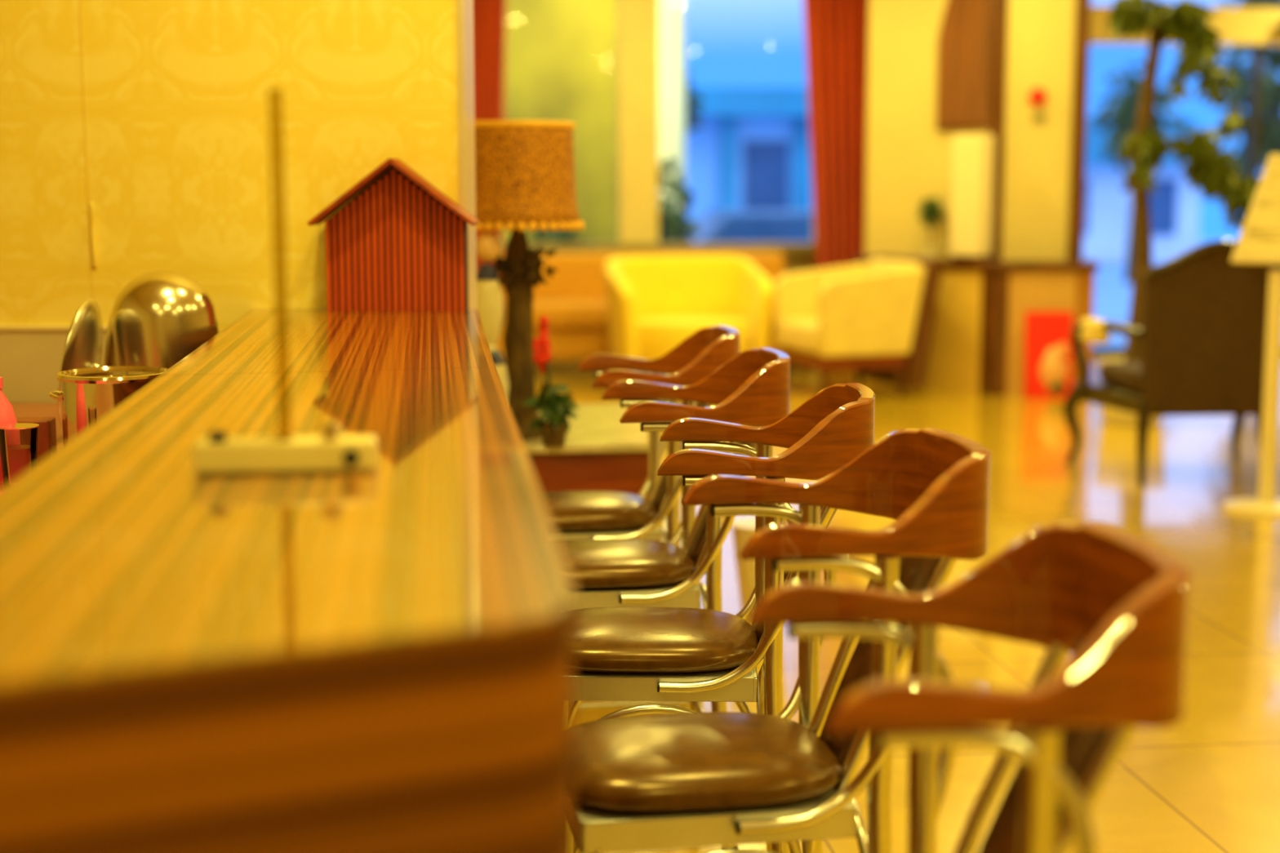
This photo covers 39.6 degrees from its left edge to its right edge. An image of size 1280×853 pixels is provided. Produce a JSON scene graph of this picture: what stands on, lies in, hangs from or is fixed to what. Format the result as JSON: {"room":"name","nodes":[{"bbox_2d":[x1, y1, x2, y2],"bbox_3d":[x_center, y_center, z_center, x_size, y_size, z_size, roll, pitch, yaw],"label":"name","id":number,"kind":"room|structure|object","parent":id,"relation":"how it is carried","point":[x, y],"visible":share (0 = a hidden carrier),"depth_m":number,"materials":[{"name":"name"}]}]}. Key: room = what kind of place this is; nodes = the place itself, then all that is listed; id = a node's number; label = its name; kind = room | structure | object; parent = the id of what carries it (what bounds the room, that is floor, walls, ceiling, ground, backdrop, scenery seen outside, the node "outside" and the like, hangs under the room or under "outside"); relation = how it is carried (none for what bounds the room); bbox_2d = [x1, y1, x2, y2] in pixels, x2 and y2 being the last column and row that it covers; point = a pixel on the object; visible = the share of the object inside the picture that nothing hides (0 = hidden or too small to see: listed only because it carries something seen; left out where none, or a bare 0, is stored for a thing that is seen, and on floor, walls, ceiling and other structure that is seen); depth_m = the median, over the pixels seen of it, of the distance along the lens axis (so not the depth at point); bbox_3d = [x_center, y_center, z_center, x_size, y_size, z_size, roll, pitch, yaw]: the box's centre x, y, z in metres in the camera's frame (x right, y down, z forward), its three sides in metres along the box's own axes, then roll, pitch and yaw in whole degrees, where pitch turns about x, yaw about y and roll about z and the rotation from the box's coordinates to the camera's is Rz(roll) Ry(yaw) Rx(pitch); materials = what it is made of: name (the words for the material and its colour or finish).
{"room":"cafe","nodes":[
{"label":"cafe","id":0,"kind":"room"},
{"bbox_2d":[0,0,459,332],"bbox_3d":[-1.918,-0.814,4.162,3.050,3.200,0.140,0,8,3],"label":"wall","id":1,"kind":"structure","parent":0,"point":[178,116],"depth_m":4.07,"materials":[{"name":"paper"}]},
{"bbox_2d":[0,330,106,402],"bbox_3d":[-2.222,-0.023,4.211,2.450,0.418,0.006,0,8,3],"label":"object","id":2,"kind":"structure","parent":1,"relation":"attached to","point":[30,361],"depth_m":4.15,"materials":[{"name":"tile"}]},
{"bbox_2d":[0,324,107,330],"bbox_3d":[-2.222,-0.235,4.179,2.450,0.012,0.012,0,8,3],"label":"trim","id":3,"kind":"structure","parent":1,"relation":"attached to","point":[2,327],"depth_m":4.13,"materials":[{"name":"paint"}]},
{"bbox_2d":[79,0,92,298],"bbox_3d":[-1.272,-1.013,4.031,0.002,1.570,0.002,0,8,1],"label":"trim","id":4,"kind":"structure","parent":1,"relation":"attached to","point":[79,0],"depth_m":4.08,"materials":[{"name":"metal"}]},
{"bbox_2d":[88,201,96,269],"bbox_3d":[-1.265,-0.440,4.100,0.011,0.155,0.017,0,8,3],"label":"paper strip","id":5,"kind":"object","parent":1,"relation":"attached to","point":[91,203],"visible":1,"depth_m":4.10,"materials":[{"name":"paper"}]},
{"bbox_2d":[456,0,476,309],"bbox_3d":[-0.400,-0.804,4.089,0.016,3.200,0.158,0,8,3],"label":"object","id":6,"kind":"structure","parent":1,"relation":"attached to","point":[464,8],"depth_m":4.07,"materials":[{"name":"metal"}]},
{"bbox_2d":[503,253,816,362],"bbox_3d":[0.898,-2.111,13.598,11.000,3.200,0.120,-1,8,-7],"label":"wall","id":7,"kind":"structure","parent":0,"point":[794,263],"depth_m":13.69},
{"bbox_2d":[502,242,815,254],"bbox_3d":[0.065,-1.352,13.512,2.800,0.080,0.260,-1,8,-7],"label":"trim","id":8,"kind":"structure","parent":7,"relation":"attached to","point":[782,247],"depth_m":13.42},
{"bbox_2d":[617,0,814,243],"bbox_3d":[0.058,-2.418,13.426,2.712,2.056,0.100,-1,8,-7],"label":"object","id":9,"kind":"structure","parent":7,"relation":"in","point":[637,20],"depth_m":13.39,"materials":[{"name":"paint"}]},
{"bbox_2d":[1089,4,1279,355],"bbox_3d":[4.781,-2.051,13.986,3.200,2.984,0.160,-1,8,-7],"label":"window","id":10,"kind":"structure","parent":7,"relation":"in","point":[1257,28],"depth_m":13.76,"materials":[{"name":"paint"}]},
{"bbox_2d":[533,355,1279,852],"bbox_3d":[1.933,0.730,5.117,11.400,0.120,17.820,-1,8,-7],"label":"floor","id":11,"kind":"structure","parent":0,"point":[1209,781],"depth_m":5.91,"materials":[{"name":"tile"}]},
{"bbox_2d":[9,402,62,448],"bbox_3d":[-1.212,0.553,2.846,0.935,0.850,2.934,-1,8,-7],"label":"countertop","id":12,"kind":"structure","parent":11,"relation":"on","point":[20,409],"depth_m":3.98,"materials":[{"name":"brown wood"}]},
{"bbox_2d":[16,417,57,462],"bbox_3d":[-1.113,0.029,3.226,0.095,0.085,0.060,-1,8,-7],"label":"box","id":13,"kind":"object","parent":12,"relation":"on","point":[47,444],"visible":0.4,"depth_m":3.20,"materials":[{"name":"brown wood"}]},
{"bbox_2d":[57,297,102,429],"bbox_3d":[-1.110,-0.120,3.551,0.072,0.272,0.275,-1,8,-7],"label":"lid","id":14,"kind":"object","parent":12,"relation":"on","point":[83,345],"visible":0.41,"depth_m":3.49,"materials":[{"name":"metal"}]},
{"bbox_2d":[48,365,168,444],"bbox_3d":[-0.938,-0.012,3.190,0.202,0.175,0.202,6,10,38],"label":"chafing dish","id":15,"kind":"object","parent":12,"relation":"on","point":[87,394],"visible":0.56,"depth_m":3.10,"materials":[{"name":"silver metal"}]},
{"bbox_2d":[102,311,117,366],"bbox_3d":[-1.123,-0.167,3.889,0.066,0.274,0.275,-1,8,-7],"label":"lid","id":16,"kind":"object","parent":12,"relation":"on","point":[109,359],"visible":0.08,"depth_m":3.76,"materials":[{"name":"metal"}]},
{"bbox_2d":[111,270,218,368],"bbox_3d":[-0.972,-0.159,3.684,0.232,0.330,0.218,-1,8,-7],"label":"lid","id":17,"kind":"object","parent":12,"relation":"on","point":[159,317],"visible":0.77,"depth_m":3.59,"materials":[{"name":"metal"}]},
{"bbox_3d":[-1.050,0.105,2.979,0.200,0.001,0.360,-1,8,-7],"label":"mat","id":18,"kind":"object","parent":12,"relation":"on","visible":0},
{"bbox_2d":[0,376,20,484],"bbox_3d":[-1.107,0.005,3.040,0.088,0.182,0.088,-1,8,-7],"label":"bottle","id":19,"kind":"object","parent":18,"relation":"on","point":[7,415],"visible":0.57,"depth_m":3.02,"materials":[{"name":"plastic"}]},
{"bbox_2d":[0,422,39,486],"bbox_3d":[-1.042,0.051,2.983,0.069,0.106,0.069,-1,8,-7],"label":"glass tumbler","id":20,"kind":"object","parent":18,"relation":"on","point":[15,460],"visible":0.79,"depth_m":2.96,"materials":[{"name":"glass"}]},
{"bbox_2d":[0,308,572,852],"bbox_3d":[-0.474,0.470,2.638,0.557,1.070,3.204,-1,8,-7],"label":"countertop","id":21,"kind":"structure","parent":11,"relation":"on","point":[379,660],"depth_m":1.22,"materials":[{"name":"brown wood"}]},
{"bbox_2d":[191,88,377,474],"bbox_3d":[-0.362,-0.148,1.807,0.182,0.379,0.120,-1,8,-7],"label":"divider","id":22,"kind":"object","parent":21,"relation":"on","point":[330,451],"visible":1,"depth_m":1.78,"materials":[{"name":"plastic"}]},
{"bbox_2d":[306,158,479,311],"bbox_3d":[-0.551,-0.430,3.999,0.370,0.342,0.137,0,8,0],"label":"house","id":23,"kind":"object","parent":21,"relation":"on","point":[400,244],"visible":1,"depth_m":4.00,"materials":[{"name":"red wood"}]},
{"bbox_2d":[473,0,506,277],"bbox_3d":[-1.165,-1.903,13.037,0.465,2.900,0.096,-1,8,-7],"label":"curtain","id":24,"kind":"object","parent":11,"relation":"on","point":[489,15],"visible":0.18,"depth_m":12.93,"materials":[{"name":"red fabric"}]},
{"bbox_2d":[522,403,666,499],"bbox_3d":[-0.233,0.303,5.452,0.520,0.635,0.920,-1,8,-7],"label":"side table","id":25,"kind":"object","parent":11,"relation":"on","point":[599,452],"visible":0.03,"depth_m":5.00,"materials":[{"name":"red wood"}]},
{"bbox_2d":[475,231,509,399],"bbox_3d":[-0.426,-0.248,4.967,0.120,0.589,0.120,-1,8,-7],"label":"figurine","id":26,"kind":"object","parent":25,"relation":"on","point":[490,303],"visible":0.59,"depth_m":4.92,"materials":[{"name":"white ceramic"}]},
{"bbox_2d":[475,120,584,440],"bbox_3d":[-0.345,-0.415,5.065,0.376,0.893,0.376,2,8,13],"label":"table lamp","id":27,"kind":"object","parent":25,"relation":"on","point":[525,175],"visible":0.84,"depth_m":4.90,"materials":[{"name":"fabric"}]},
{"bbox_2d":[521,315,579,446],"bbox_3d":[-0.242,-0.127,4.931,0.142,0.360,0.140,5,9,30],"label":"potted flower","id":28,"kind":"object","parent":25,"relation":"on","point":[555,407],"visible":1,"depth_m":4.92,"materials":[{"name":"green plant"}]},
{"bbox_2d":[541,325,739,709],"bbox_3d":[-0.065,0.270,4.324,0.598,1.010,0.431,-1,8,-7],"label":"bar stool","id":29,"kind":"object","parent":11,"relation":"on","point":[586,514],"visible":0.46,"depth_m":4.18,"materials":[{"name":"wood"}]},
{"bbox_2d":[496,251,809,374],"bbox_3d":[0.052,-0.820,12.832,2.460,0.850,0.740,-1,8,-7],"label":"sofa","id":30,"kind":"object","parent":11,"relation":"on","point":[574,302],"visible":0.12,"depth_m":12.83,"materials":[{"name":"fabric"}]},
{"bbox_2d":[505,299,608,328],"bbox_3d":[-0.451,-0.803,12.652,1.000,0.175,0.500,-1,8,-7],"label":"seat cushion","id":31,"kind":"object","parent":30,"relation":"on","point":[561,313],"depth_m":12.41,"materials":[{"name":"orange fabric"}]},
{"bbox_2d":[770,301,774,326],"bbox_3d":[0.582,-0.819,12.773,1.000,0.175,0.500,-1,8,-7],"label":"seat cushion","id":32,"kind":"object","parent":30,"relation":"on","point":[772,324],"depth_m":12.57,"materials":[{"name":"orange fabric"}]},
{"bbox_2d":[557,347,790,849],"bbox_3d":[0.006,0.351,3.733,0.598,1.010,0.431,-1,8,-7],"label":"bar stool","id":33,"kind":"object","parent":11,"relation":"on","point":[752,388],"visible":0.59,"depth_m":3.58,"materials":[{"name":"metal"}]},
{"bbox_2d":[604,255,773,359],"bbox_3d":[0.316,-0.697,11.915,1.083,0.865,0.864,-2,8,-15],"label":"armchair","id":34,"kind":"object","parent":11,"relation":"on","point":[655,303],"visible":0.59,"depth_m":12.07,"materials":[{"name":"yellow fabric"}]},
{"bbox_2d":[636,315,751,359],"bbox_3d":[0.334,-0.571,11.863,0.840,0.300,0.722,-2,8,-15],"label":"seat cushion","id":35,"kind":"object","parent":34,"relation":"on","point":[656,335],"depth_m":11.59,"materials":[{"name":"yellow fabric"}]},
{"bbox_2d":[571,382,875,852],"bbox_3d":[0.100,0.438,3.107,0.598,1.010,0.431,0,8,1],"label":"bar stool","id":36,"kind":"object","parent":11,"relation":"on","point":[619,654],"visible":0.63,"depth_m":2.95,"materials":[{"name":"metal"}]},
{"bbox_2d":[731,517,755,617],"bbox_3d":[0.380,0.451,5.616,0.192,0.297,0.192,-1,8,-7],"label":"waste bin","id":37,"kind":"object","parent":11,"relation":"on","point":[743,529],"visible":0.24,"depth_m":5.56,"materials":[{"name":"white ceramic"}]},
{"bbox_2d":[571,427,990,852],"bbox_3d":[0.162,0.524,2.478,0.598,1.010,0.431,-1,8,-10],"label":"bar stool","id":38,"kind":"object","parent":11,"relation":"on","point":[713,779],"visible":0.91,"depth_m":2.33,"materials":[{"name":"metal"}]},
{"bbox_2d":[773,254,943,397],"bbox_3d":[1.402,-0.655,11.526,0.857,0.882,0.770,-3,8,-19],"label":"upholstered armchair","id":39,"kind":"object","parent":11,"relation":"on","point":[874,319],"visible":0.95,"depth_m":11.22,"materials":[{"name":"beige fabric"}]},
{"bbox_2d":[779,318,819,354],"bbox_3d":[1.279,-0.588,11.493,0.580,0.185,0.620,-3,8,-19],"label":"seat cushion","id":40,"kind":"object","parent":39,"relation":"on","point":[797,335],"depth_m":11.41,"materials":[{"name":"beige fabric"}]},
{"bbox_2d":[866,258,921,274],"bbox_3d":[1.611,-0.824,11.574,0.196,0.511,0.620,-3,8,-19],"label":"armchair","id":41,"kind":"object","parent":39,"relation":"on","point":[876,265],"depth_m":11.54,"materials":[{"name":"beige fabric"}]},
{"bbox_2d":[853,268,982,394],"bbox_3d":[2.191,-0.657,11.835,1.654,0.800,0.680,5,9,32],"label":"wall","id":42,"kind":"structure","parent":11,"relation":"on","point":[953,363],"depth_m":11.61,"materials":[{"name":"gold paint"}]},
{"bbox_2d":[853,255,1098,271],"bbox_3d":[2.216,-1.083,11.772,1.705,0.060,0.802,4,9,29],"label":"trim","id":43,"kind":"structure","parent":42,"relation":"on","point":[1086,264],"depth_m":11.29,"materials":[{"name":"brown wood"}]},
{"bbox_2d":[916,196,946,257],"bbox_3d":[1.919,-1.312,11.717,0.207,0.409,0.202,-1,8,-7],"label":"topiary","id":44,"kind":"object","parent":43,"relation":"on","point":[931,211],"visible":0.99,"depth_m":11.68,"materials":[{"name":"plant"}]},
{"bbox_2d":[924,247,937,257],"bbox_3d":[1.917,-1.143,11.733,0.090,0.070,0.090,-1,8,-7],"label":"pot","id":45,"kind":"object","parent":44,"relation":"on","point":[931,252],"depth_m":11.70,"materials":[{"name":"ceramic"}]},
{"bbox_2d":[949,134,995,261],"bbox_3d":[2.141,-1.473,11.450,0.224,0.800,0.170,7,10,41],"label":"lamp","id":46,"kind":"object","parent":43,"relation":"on","point":[972,155],"visible":1,"depth_m":11.38,"materials":[{"name":"beige fabric"}]},
{"bbox_2d":[988,0,1008,260],"bbox_3d":[2.290,-2.228,11.364,0.075,2.360,0.075,-4,9,-29],"label":"trim","id":47,"kind":"structure","parent":43,"relation":"on","point":[999,7],"depth_m":11.36,"materials":[{"name":"brown wood"}]},
{"bbox_2d":[1066,0,1091,260],"bbox_3d":[2.803,-2.223,11.324,0.080,2.360,0.080,-2,8,-12],"label":"trim","id":48,"kind":"structure","parent":43,"relation":"on","point":[1082,7],"depth_m":11.34,"materials":[{"name":"brown wood"}]},
{"bbox_2d":[978,270,1009,395],"bbox_3d":[2.272,-0.600,11.413,0.145,0.800,0.110,-1,8,-7],"label":"trim","id":49,"kind":"structure","parent":42,"relation":"attached to","point":[995,284],"depth_m":11.39,"materials":[{"name":"brown wood"}]},
{"bbox_2d":[1005,271,1076,395],"bbox_3d":[2.563,-0.597,11.394,0.426,0.800,0.077,0,8,1],"label":"wall panel","id":50,"kind":"object","parent":42,"relation":"attached to","point":[1028,291],"depth_m":11.34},
{"bbox_2d":[1072,271,1094,386],"bbox_3d":[2.830,-0.601,11.426,0.149,0.800,0.177,2,8,12],"label":"trim","id":51,"kind":"structure","parent":42,"relation":"attached to","point":[1085,287],"depth_m":11.32,"materials":[{"name":"brown wood"}]},
{"bbox_2d":[749,522,1190,852],"bbox_3d":[0.208,0.620,1.777,0.598,1.010,0.431,-1,8,-7],"label":"bar stool","id":52,"kind":"object","parent":11,"relation":"on","point":[1106,597],"visible":1,"depth_m":1.73,"materials":[{"name":"brown wood"}]},
{"bbox_2d":[1023,311,1073,398],"bbox_3d":[2.593,-0.455,11.286,0.300,0.548,0.062,1,8,4],"label":"board","id":53,"kind":"object","parent":11,"relation":"on","point":[1048,350],"visible":0.95,"depth_m":11.28,"materials":[{"name":"red"}]},
{"bbox_2d":[1062,239,1279,485],"bbox_3d":[2.543,-0.321,8.272,0.935,1.117,0.784,-1,8,-5],"label":"carved armchair","id":54,"kind":"object","parent":11,"relation":"on","point":[1202,334],"visible":0.87,"depth_m":7.99,"materials":[{"name":"brown fabric"}]},
{"bbox_2d":[1099,361,1142,394],"bbox_3d":[2.536,-0.232,8.375,0.600,0.100,0.530,-1,8,-5],"label":"seat cushion","id":55,"kind":"object","parent":54,"relation":"on","point":[1123,378],"depth_m":8.32,"materials":[{"name":"brown leather"}]},
{"bbox_2d":[1096,0,1256,425],"bbox_3d":[3.045,-1.233,10.054,0.925,2.425,0.551,-1,8,-7],"label":"potted tree","id":56,"kind":"object","parent":11,"relation":"on","point":[1184,22],"visible":0.91,"depth_m":9.93,"materials":[{"name":"green plant"}]},
{"bbox_2d":[1223,153,1279,515],"bbox_3d":[2.664,-0.381,7.341,0.340,1.476,0.429,-7,11,-42],"label":"sign stand","id":57,"kind":"object","parent":11,"relation":"on","point":[1259,239],"visible":1,"depth_m":7.35,"materials":[{"name":"white"}]},
{"bbox_2d":[864,0,1075,260],"bbox_3d":[2.157,-1.968,12.555,1.231,3.200,2.390,0,8,-1],"label":"wall pillar","id":58,"kind":"structure","parent":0,"point":[908,161],"depth_m":11.70,"materials":[{"name":"yellow paint"}]},
{"bbox_2d":[803,0,869,269],"bbox_3d":[1.430,-1.903,13.040,0.580,2.900,0.096,-1,8,-7],"label":"curtain","id":59,"kind":"object","parent":58,"relation":"hanging from","point":[837,31],"visible":0.67,"depth_m":12.99,"materials":[{"name":"red fabric"}]},
{"bbox_2d":[936,0,991,129],"bbox_3d":[2.093,-2.585,11.475,0.039,1.316,0.414,-8,11,-44],"label":"wall panel","id":60,"kind":"object","parent":58,"relation":"hanging from","point":[963,60],"visible":1,"depth_m":11.50,"materials":[{"name":"brown wood"}]},
{"bbox_2d":[1028,88,1046,105],"bbox_3d":[2.537,-2.103,11.336,0.110,0.110,0.044,1,8,4],"label":"fire alarm","id":61,"kind":"object","parent":58,"relation":"attached to","point":[1037,96],"visible":1,"depth_m":11.33,"materials":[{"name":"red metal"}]},
{"bbox_2d":[1031,113,1046,123],"bbox_3d":[2.554,-1.972,11.377,0.090,0.060,0.006,1,8,4],"label":"plate","id":62,"kind":"object","parent":58,"relation":"attached to","point":[1036,117],"visible":1,"depth_m":11.37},
{"label":"outside","id":63,"kind":"structure","parent":0,"visible":0},
{"bbox_2d":[1092,239,1238,347],"bbox_3d":[2.709,-2.410,28.256,40.000,0.120,28.380,-1,8,-7],"label":"ground","id":64,"kind":"structure","parent":63,"point":[1112,295],"depth_m":21.93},
{"bbox_2d":[502,0,618,243],"bbox_3d":[-2.550,-3.123,16.699,4.900,4.440,0.300,-1,8,-7],"label":"window","id":65,"kind":"structure","parent":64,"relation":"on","point":[562,55],"depth_m":16.75,"materials":[{"name":"yellow glass"}]},
{"bbox_2d":[528,222,592,243],"bbox_3d":[-0.782,-1.423,16.385,0.880,1.287,0.760,-1,8,-7],"label":"shrub","id":66,"kind":"object","parent":64,"relation":"on","point":[557,235],"visible":0.12,"depth_m":16.26,"materials":[{"name":"green plant"}]},
{"bbox_2d":[658,0,686,242],"bbox_3d":[0.242,-2.938,16.090,0.480,4.240,0.480,-1,8,-7],"label":"stone column","id":67,"kind":"structure","parent":64,"relation":"on","point":[672,13],"depth_m":15.92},
{"bbox_2d":[658,155,700,242],"bbox_3d":[0.230,-1.544,15.466,0.629,1.609,0.680,-1,8,-7],"label":"shrub","id":68,"kind":"object","parent":64,"relation":"on","point":[678,230],"visible":0.42,"depth_m":15.32,"materials":[{"name":"green plant"}]},
{"bbox_2d":[686,66,705,133],"bbox_3d":[0.272,-3.322,23.442,1.296,3.003,1.189,5,9,32],"label":"tree","id":69,"kind":"object","parent":64,"relation":"on","point":[691,109],"visible":0.07,"depth_m":23.25,"materials":[{"name":"green plant"}]},
{"bbox_2d":[686,86,813,223],"bbox_3d":[1.732,-3.739,27.388,4.300,2.750,3.500,-1,8,-7],"label":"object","id":70,"kind":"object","parent":64,"relation":"on","point":[752,151],"visible":0.33,"depth_m":26.02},
{"bbox_2d":[688,209,813,242],"bbox_3d":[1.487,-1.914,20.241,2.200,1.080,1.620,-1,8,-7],"label":"parked car","id":71,"kind":"object","parent":64,"relation":"on","point":[716,225],"visible":0.12,"depth_m":19.44,"materials":[{"name":"blue metal"}]},
{"bbox_2d":[1082,116,1200,262],"bbox_3d":[6.391,-4.341,32.686,7.000,2.500,4.800,-1,8,-7],"label":"building","id":72,"kind":"structure","parent":64,"relation":"on","point":[1175,210],"depth_m":30.98,"materials":[{"name":"blue"}]},
{"bbox_2d":[1092,62,1192,283],"bbox_3d":[6.945,-3.515,24.691,1.265,3.047,1.271,-1,8,-7],"label":"tree","id":73,"kind":"object","parent":64,"relation":"on","point":[1123,115],"visible":0.48,"depth_m":24.52,"materials":[{"name":"green plant"}]},
{"bbox_2d":[1209,0,1279,187],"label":"window","id":74,"kind":"structure","parent":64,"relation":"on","point":[1269,135],"depth_m":17.96,"materials":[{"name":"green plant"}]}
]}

